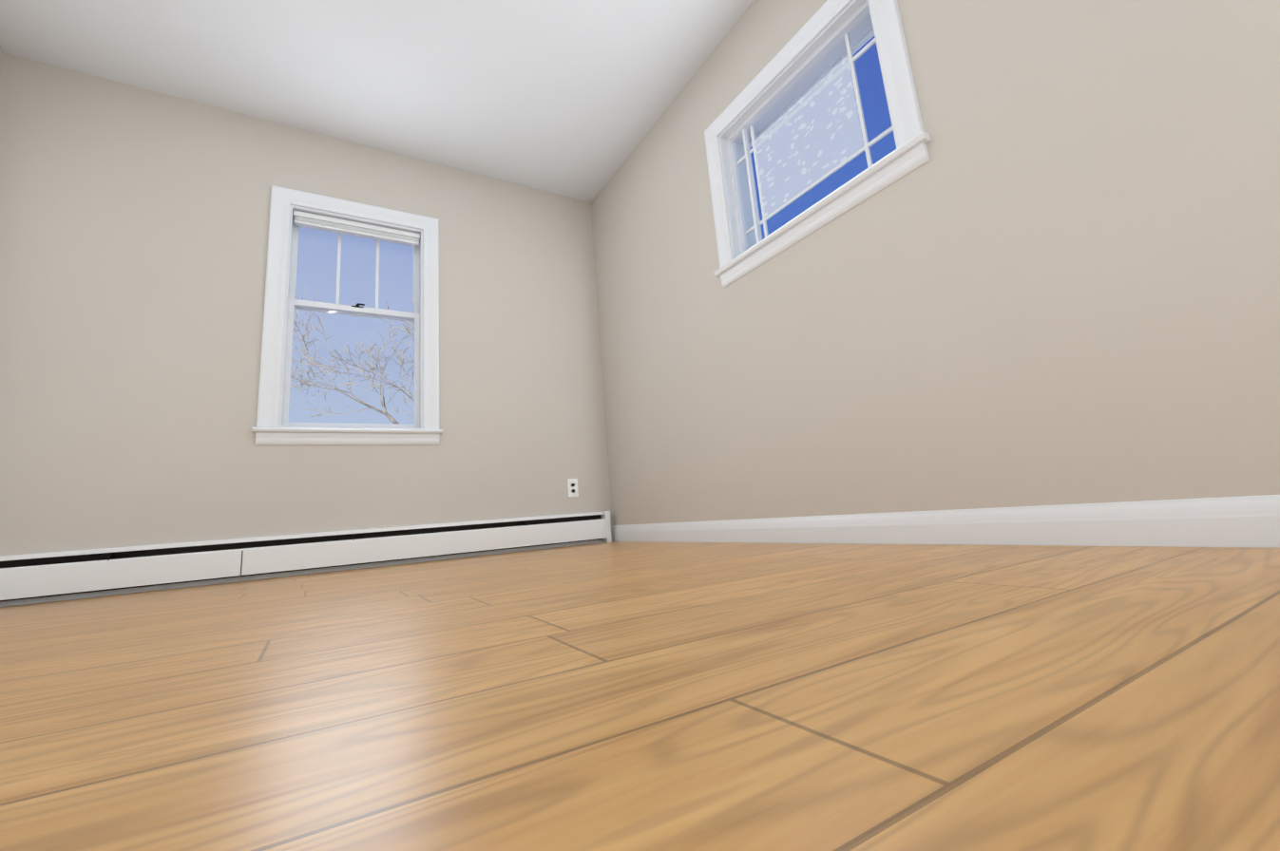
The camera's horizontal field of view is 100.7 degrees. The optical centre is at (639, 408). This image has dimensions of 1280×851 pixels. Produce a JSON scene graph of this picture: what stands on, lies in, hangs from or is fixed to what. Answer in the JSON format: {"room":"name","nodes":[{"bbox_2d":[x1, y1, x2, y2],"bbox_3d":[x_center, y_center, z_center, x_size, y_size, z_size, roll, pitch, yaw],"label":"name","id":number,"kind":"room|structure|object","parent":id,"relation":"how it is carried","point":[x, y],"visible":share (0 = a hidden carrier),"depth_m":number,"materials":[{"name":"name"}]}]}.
{"room":"empty room","nodes":[
{"label":"empty room","id":0,"kind":"room"},
{"bbox_2d":[0,46,4,76],"bbox_3d":[-1.792,-0.868,0.353,0.160,2.440,4.260,2,-13,-31],"label":"wall","id":1,"kind":"structure","parent":0,"point":[2,53],"depth_m":2.39,"materials":[{"name":"paint"}]},
{"bbox_2d":[0,53,611,555],"bbox_3d":[-1.574,-0.363,2.998,3.266,2.440,0.160,2,-13,-31],"label":"wall","id":2,"kind":"structure","parent":0,"point":[133,239],"depth_m":2.61,"materials":[{"name":"paint"}]},
{"bbox_2d":[0,511,611,607],"bbox_3d":[-1.429,0.712,2.688,2.853,0.195,0.064,2,-13,-31],"label":"baseboard heater","id":3,"kind":"object","parent":2,"relation":"attached to","point":[31,579],"visible":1,"depth_m":2.49,"materials":[{"name":"white metal"}]},
{"bbox_2d":[251,185,442,445],"bbox_3d":[-1.602,-0.482,3.001,0.877,1.409,0.235,2,-13,-31],"label":"window","id":4,"kind":"structure","parent":2,"relation":"in","point":[292,211],"depth_m":2.94,"materials":[{"name":"white"}]},
{"bbox_2d":[567,478,578,497],"bbox_3d":[-0.427,0.505,3.376,0.070,0.116,0.008,2,-13,-31],"label":"electrical outlet","id":5,"kind":"object","parent":2,"relation":"attached to","point":[572,487],"visible":1,"depth_m":3.37,"materials":[{"name":"white plastic"}]},
{"bbox_2d":[0,0,753,202],"bbox_3d":[-0.597,-2.053,1.460,3.266,0.120,4.420,2,-13,-31],"label":"ceiling","id":6,"kind":"structure","parent":0,"point":[573,99],"depth_m":2.63,"materials":[{"name":"paint"}]},
{"bbox_2d":[0,541,1279,850],"bbox_3d":[-0.398,0.451,0.965,3.266,0.120,4.420,2,-13,-31],"label":"floor","id":7,"kind":"structure","parent":0,"point":[635,696],"depth_m":0.46,"materials":[{"name":"brown wood"}]},
{"bbox_2d":[591,0,1279,525],"bbox_3d":[0.878,-0.767,1.938,0.160,2.440,4.260,2,-13,-31],"label":"wall","id":8,"kind":"structure","parent":0,"point":[1047,272],"depth_m":1.54,"materials":[{"name":"paint"}]},
{"bbox_2d":[704,0,930,287],"bbox_3d":[0.698,-1.107,2.248,0.235,0.857,1.056,2,-13,-31],"label":"window","id":9,"kind":"structure","parent":8,"relation":"in","point":[790,113],"depth_m":2.19,"materials":[{"name":"white"}]},
{"bbox_2d":[611,495,1279,548],"bbox_3d":[0.853,0.391,1.734,0.015,0.101,4.100,2,-13,-31],"label":"baseboard","id":10,"kind":"structure","parent":8,"relation":"attached to","point":[1243,522],"depth_m":1.42,"materials":[{"name":"white wood"}]},
{"label":"outside","id":11,"kind":"structure","parent":0,"visible":0},
{"bbox_3d":[-23.815,17.734,75.617,280.000,0.300,280.000,2,-13,-31],"label":"ground","id":12,"kind":"structure","parent":11,"visible":0},
{"bbox_2d":[290,287,413,424],"bbox_3d":[-10.997,0.489,24.915,13.629,12.446,11.543,2,-13,-31],"label":"tree","id":13,"kind":"object","parent":12,"relation":"on","point":[392,421],"depth_m":24.62,"materials":[{"name":"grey plant"}]}
]}

